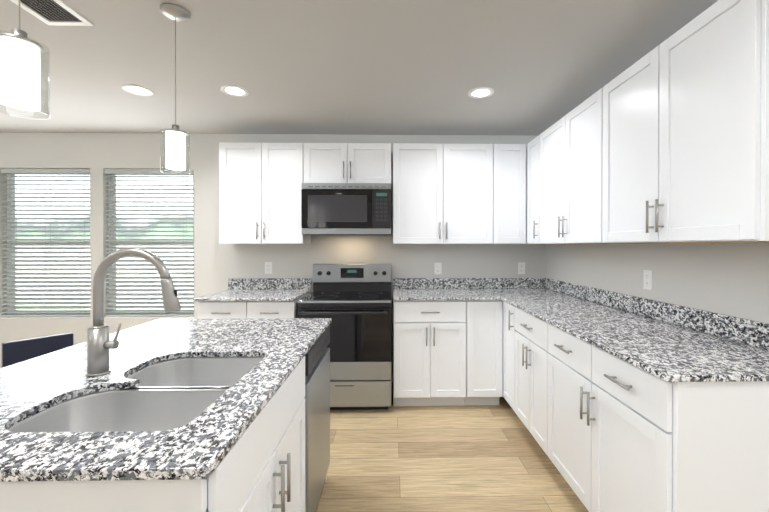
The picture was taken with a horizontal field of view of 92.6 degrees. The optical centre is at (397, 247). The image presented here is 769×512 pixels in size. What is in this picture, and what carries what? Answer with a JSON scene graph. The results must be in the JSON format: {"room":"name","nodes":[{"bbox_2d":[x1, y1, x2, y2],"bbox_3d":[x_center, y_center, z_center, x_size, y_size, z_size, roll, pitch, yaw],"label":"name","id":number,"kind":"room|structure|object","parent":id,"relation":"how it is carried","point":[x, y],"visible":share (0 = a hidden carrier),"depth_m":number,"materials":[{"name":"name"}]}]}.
{"room":"kitchen","nodes":[
{"label":"kitchen","id":0,"kind":"room"},
{"bbox_2d":[0,133,546,382],"bbox_3d":[-1.494,0.110,3.667,5.950,2.450,0.120,0,0,-1],"label":"wall","id":1,"kind":"structure","parent":0,"point":[217,265],"depth_m":3.60,"materials":[{"name":"grey paint"}]},
{"bbox_2d":[0,174,89,318],"bbox_3d":[-3.434,-0.042,3.627,0.866,1.461,0.110,0,0,-1],"label":"window","id":2,"kind":"structure","parent":1,"relation":"in","point":[10,199],"depth_m":3.64,"materials":[{"name":"white plastic"}]},
{"bbox_2d":[1,168,89,316],"bbox_3d":[-3.434,-0.048,3.601,0.854,1.445,0.065,0,0,-1],"label":"window blind","id":3,"kind":"object","parent":2,"relation":"attached to","point":[50,172],"visible":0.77,"depth_m":3.60,"materials":[{"name":"grey plastic"}]},
{"bbox_2d":[104,175,193,317],"bbox_3d":[-2.437,-0.043,3.646,0.871,1.461,0.110,0,0,-1],"label":"window","id":4,"kind":"structure","parent":1,"relation":"in","point":[112,208],"depth_m":3.66,"materials":[{"name":"white plastic"}]},
{"bbox_2d":[105,169,193,316],"bbox_3d":[-2.436,-0.048,3.619,0.859,1.445,0.065,0,0,-1],"label":"window blind","id":5,"kind":"object","parent":4,"relation":"attached to","point":[118,172],"visible":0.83,"depth_m":3.62,"materials":[{"name":"grey plastic"}]},
{"bbox_2d":[219,142,310,243],"bbox_3d":[-1.230,-0.489,3.426,0.754,0.910,0.356,0,0,-1],"label":"upper cabinet","id":6,"kind":"object","parent":1,"relation":"attached to","point":[260,186],"visible":1,"depth_m":3.29,"materials":[{"name":"white wood"}]},
{"bbox_2d":[265,262,271,273],"bbox_3d":[-1.272,0.198,3.607,0.072,0.116,0.008,0,0,-1],"label":"electrical outlet","id":7,"kind":"object","parent":1,"relation":"attached to","point":[268,267],"visible":1,"depth_m":3.60,"materials":[{"name":"white plastic"}]},
{"bbox_2d":[228,278,310,288],"bbox_3d":[-1.255,0.352,3.599,0.806,0.104,0.020,0,0,-1],"label":"backsplash","id":8,"kind":"structure","parent":1,"relation":"attached to","point":[269,283],"depth_m":3.59,"materials":[{"name":"stone"}]},
{"bbox_2d":[304,143,390,182],"bbox_3d":[-0.457,-0.759,3.439,0.788,0.370,0.356,0,0,-1],"label":"upper cabinet","id":9,"kind":"object","parent":1,"relation":"attached to","point":[347,162],"visible":0.85,"depth_m":3.30,"materials":[{"name":"white wood"}]},
{"bbox_2d":[301,183,390,234],"bbox_3d":[-0.457,-0.343,3.418,0.784,0.450,0.399,0,0,-1],"label":"microwave","id":10,"kind":"object","parent":9,"relation":"attached to","point":[345,208],"visible":1,"depth_m":3.22,"materials":[{"name":"grey metal"}]},
{"bbox_2d":[434,263,441,273],"bbox_3d":[0.396,0.205,3.638,0.072,0.116,0.008,0,0,-1],"label":"electrical outlet","id":11,"kind":"object","parent":1,"relation":"attached to","point":[437,268],"visible":1,"depth_m":3.64,"materials":[{"name":"white plastic"}]},
{"bbox_2d":[393,143,492,243],"bbox_3d":[0.404,-0.489,3.456,0.907,0.910,0.356,0,0,-1],"label":"upper cabinet","id":12,"kind":"object","parent":1,"relation":"attached to","point":[442,193],"visible":1,"depth_m":3.32,"materials":[{"name":"white wood"}]},
{"bbox_2d":[393,278,544,288],"bbox_3d":[0.703,0.352,3.636,1.500,0.104,0.020,0,0,-1],"label":"backsplash","id":13,"kind":"structure","parent":1,"relation":"attached to","point":[398,283],"depth_m":3.63,"materials":[{"name":"stone"}]},
{"bbox_2d":[493,144,525,243],"bbox_3d":[1.009,-0.489,3.485,0.300,0.910,0.320,0,0,-1],"label":"upper cabinet","id":14,"kind":"object","parent":1,"relation":"attached to","point":[509,193],"visible":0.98,"depth_m":3.33,"materials":[{"name":"white wood"}]},
{"bbox_2d":[518,263,524,273],"bbox_3d":[1.227,0.205,3.653,0.072,0.116,0.008,0,0,-1],"label":"electrical outlet","id":15,"kind":"object","parent":1,"relation":"attached to","point":[521,268],"visible":1,"depth_m":3.65,"materials":[{"name":"white plastic"}]},
{"bbox_2d":[526,144,526,243],"bbox_3d":[1.321,-0.489,3.502,0.320,0.910,0.301,0,0,-1],"label":"cabinet filler","id":16,"kind":"object","parent":1,"relation":"attached to","point":[526,193],"visible":0.14,"depth_m":3.35,"materials":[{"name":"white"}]},
{"bbox_2d":[0,0,717,135],"bbox_3d":[-1.437,-1.150,0.551,6.190,0.100,6.340,0,0,-1],"label":"ceiling","id":17,"kind":"structure","parent":0,"point":[384,67],"depth_m":2.20,"materials":[{"name":"grey paint"}]},
{"bbox_2d":[0,0,49,118],"bbox_3d":[-1.042,-0.738,1.011,0.124,0.727,0.124,0,0,-1],"label":"pendant light","id":18,"kind":"object","parent":17,"relation":"hanging from","point":[20,67],"visible":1,"depth_m":0.99,"materials":[{"name":"white glass"}]},
{"bbox_2d":[10,0,93,25],"bbox_3d":[-1.611,-1.100,1.578,0.220,0.009,0.480,0,0,-1],"label":"ceiling vent","id":19,"kind":"object","parent":17,"relation":"in","point":[55,12],"visible":0.98,"depth_m":1.72,"materials":[{"name":"white metal"}]},
{"bbox_2d":[122,84,153,95],"bbox_3d":[-1.830,-1.106,2.584,0.184,0.007,0.184,0,0,-1],"label":"recessed light","id":20,"kind":"object","parent":17,"relation":"in","point":[137,90],"visible":1,"depth_m":2.58,"materials":[{"name":"white"}]},
{"bbox_2d":[160,3,190,174],"bbox_3d":[-1.044,-0.729,1.724,0.124,0.752,0.124,0,0,-1],"label":"pendant light","id":21,"kind":"object","parent":17,"relation":"hanging from","point":[176,148],"visible":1,"depth_m":1.70,"materials":[{"name":"white glass"}]},
{"bbox_2d":[220,85,248,96],"bbox_3d":[-1.154,-1.106,2.597,0.184,0.007,0.184,0,0,-1],"label":"recessed light","id":22,"kind":"object","parent":17,"relation":"in","point":[233,90],"visible":1,"depth_m":2.59,"materials":[{"name":"white"}]},
{"bbox_2d":[468,87,493,97],"bbox_3d":[0.594,-1.106,2.629,0.184,0.007,0.184,0,0,-1],"label":"recessed light","id":23,"kind":"object","parent":17,"relation":"in","point":[482,92],"visible":1,"depth_m":2.62,"materials":[{"name":"white"}]},
{"bbox_2d":[316,383,588,511],"bbox_3d":[-1.437,1.400,0.564,6.190,0.100,6.340,0,0,-1],"label":"floor","id":24,"kind":"structure","parent":0,"point":[469,458],"depth_m":2.27,"materials":[{"name":"brown wood"}]},
{"bbox_2d":[2,333,73,367],"bbox_3d":[-1.425,0.869,1.505,0.387,0.952,0.400,0,0,36],"label":"stool","id":25,"kind":"object","parent":24,"relation":"on","point":[16,351],"visible":0.17,"depth_m":1.58,"materials":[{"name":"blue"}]},
{"bbox_2d":[0,356,304,511],"bbox_3d":[-0.688,0.894,1.135,0.620,0.906,0.819,0,0,-1],"label":"base cabinet","id":26,"kind":"object","parent":24,"relation":"on","point":[260,467],"depth_m":0.84,"materials":[{"name":"white wood"}]},
{"bbox_2d":[0,318,331,481],"bbox_3d":[-0.877,0.427,1.417,1.002,0.022,1.455,0,0,-1],"label":"countertop","id":27,"kind":"structure","parent":26,"relation":"on","point":[202,444],"depth_m":1.04,"materials":[{"name":"stone"}]},
{"bbox_2d":[85,248,180,376],"bbox_3d":[-0.875,0.208,1.218,0.301,0.416,0.066,0,0,-1],"label":"faucet","id":28,"kind":"object","parent":27,"relation":"on","point":[100,344],"visible":1,"depth_m":1.20,"materials":[{"name":"silver metal"}]},
{"bbox_2d":[8,357,263,431],"bbox_3d":[-0.730,0.541,1.153,0.515,0.200,0.690,0,0,-1],"label":"sink","id":29,"kind":"object","parent":27,"relation":"attached to","point":[171,394],"visible":0.23,"depth_m":1.14,"materials":[{"name":"silver metal"}]},
{"bbox_2d":[304,325,329,511],"bbox_3d":[-0.677,0.892,1.825,0.587,0.903,0.556,0,0,-1],"label":"dishwasher","id":30,"kind":"object","parent":26,"relation":"in","point":[317,409],"visible":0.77,"depth_m":1.75,"materials":[{"name":"grey metal"}]},
{"bbox_2d":[197,291,310,318],"bbox_3d":[-1.244,0.884,3.281,0.796,0.906,0.659,0,0,-1],"label":"base cabinet","id":31,"kind":"object","parent":24,"relation":"on","point":[239,309],"visible":0.19,"depth_m":2.99,"materials":[{"name":"white wood"}]},
{"bbox_2d":[193,289,310,300],"bbox_3d":[-1.249,0.418,3.284,0.806,0.022,0.652,0,0,-1],"label":"countertop","id":32,"kind":"structure","parent":31,"relation":"on","point":[260,295],"depth_m":3.13,"materials":[{"name":"stone"}]},
{"bbox_2d":[297,264,390,409],"bbox_3d":[-0.437,0.748,3.260,0.756,1.178,0.729,0,0,-1],"label":"range","id":33,"kind":"object","parent":24,"relation":"on","point":[353,301],"visible":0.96,"depth_m":2.96,"materials":[{"name":"grey metal"}]},
{"bbox_2d":[393,295,465,405],"bbox_3d":[0.258,0.884,3.308,0.600,0.906,0.659,0,0,-1],"label":"base cabinet","id":34,"kind":"object","parent":24,"relation":"on","point":[429,353],"visible":1,"depth_m":3.02,"materials":[{"name":"white wood"}]},
{"bbox_2d":[464,300,502,404],"bbox_3d":[1.018,0.883,3.340,0.915,0.906,0.623,0,0,-1],"label":"base cabinet","id":35,"kind":"object","parent":24,"relation":"on","point":[484,352],"visible":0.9,"depth_m":3.03,"materials":[{"name":"white wood"}]},
{"bbox_2d":[393,289,496,300],"bbox_3d":[0.394,0.418,3.314,0.870,0.022,0.652,0,0,-1],"label":"countertop","id":36,"kind":"structure","parent":35,"relation":"on","point":[399,294],"depth_m":3.17,"materials":[{"name":"stone"}]},
{"bbox_2d":[503,301,515,410],"bbox_3d":[1.164,0.886,2.904,0.659,0.906,0.292,0,0,-1],"label":"base cabinet","id":37,"kind":"object","parent":24,"relation":"on","point":[509,330],"visible":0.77,"depth_m":2.90,"materials":[{"name":"white wood"}]},
{"bbox_2d":[515,307,548,455],"bbox_3d":[1.172,0.888,2.466,0.659,0.906,0.580,0,0,-1],"label":"base cabinet","id":38,"kind":"object","parent":24,"relation":"on","point":[531,371],"visible":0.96,"depth_m":2.40,"materials":[{"name":"white wood"}]},
{"bbox_2d":[548,324,768,511],"bbox_3d":[1.186,0.891,1.695,0.659,0.906,0.958,0,0,-1],"label":"base cabinet","id":39,"kind":"object","parent":24,"relation":"on","point":[624,436],"visible":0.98,"depth_m":1.32,"materials":[{"name":"white wood"}]},
{"bbox_2d":[489,289,768,381],"bbox_3d":[1.173,0.422,2.428,0.655,0.022,2.452,0,0,-1],"label":"countertop","id":40,"kind":"structure","parent":39,"relation":"on","point":[666,351],"depth_m":1.64,"materials":[{"name":"stone"}]},
{"bbox_2d":[547,243,768,323],"bbox_3d":[1.597,0.125,0.613,0.120,2.450,6.340,0,0,-1],"label":"wall","id":41,"kind":"structure","parent":0,"point":[730,279],"depth_m":1.96,"materials":[{"name":"grey paint"}]},
{"bbox_2d":[527,135,541,243],"bbox_3d":[1.312,-0.486,3.189,0.356,0.914,0.275,0,0,-1],"label":"upper cabinet","id":42,"kind":"object","parent":41,"relation":"attached to","point":[533,191],"visible":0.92,"depth_m":3.19,"materials":[{"name":"white wood"}]},
{"bbox_2d":[540,88,606,243],"bbox_3d":[1.323,-0.483,2.598,0.356,0.914,0.900,0,0,-1],"label":"upper cabinet","id":43,"kind":"object","parent":41,"relation":"attached to","point":[571,152],"visible":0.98,"depth_m":2.48,"materials":[{"name":"white wood"}]},
{"bbox_2d":[643,270,651,289],"bbox_3d":[1.503,0.194,2.212,0.008,0.116,0.072,0,0,-1],"label":"electrical outlet","id":44,"kind":"object","parent":41,"relation":"attached to","point":[647,282],"visible":1,"depth_m":2.21,"materials":[{"name":"white plastic"}]},
{"bbox_2d":[545,278,768,349],"bbox_3d":[1.489,0.358,2.434,0.023,0.104,2.452,0,0,-1],"label":"backsplash","id":45,"kind":"structure","parent":41,"relation":"attached to","point":[748,332],"depth_m":1.94,"materials":[{"name":"stone"}]},
{"bbox_2d":[602,0,768,243],"bbox_3d":[1.340,-0.478,1.685,0.356,0.914,0.917,0,0,-1],"label":"upper cabinet","id":46,"kind":"object","parent":41,"relation":"attached to","point":[686,133],"visible":1,"depth_m":1.49,"materials":[{"name":"white wood"}]},
{"label":"outside","id":47,"kind":"structure","parent":0,"visible":0},
{"bbox_2d":[15,175,192,309],"bbox_3d":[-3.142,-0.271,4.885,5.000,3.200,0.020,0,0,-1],"label":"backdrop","id":48,"kind":"structure","parent":47,"point":[117,208],"depth_m":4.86,"materials":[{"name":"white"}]}
]}

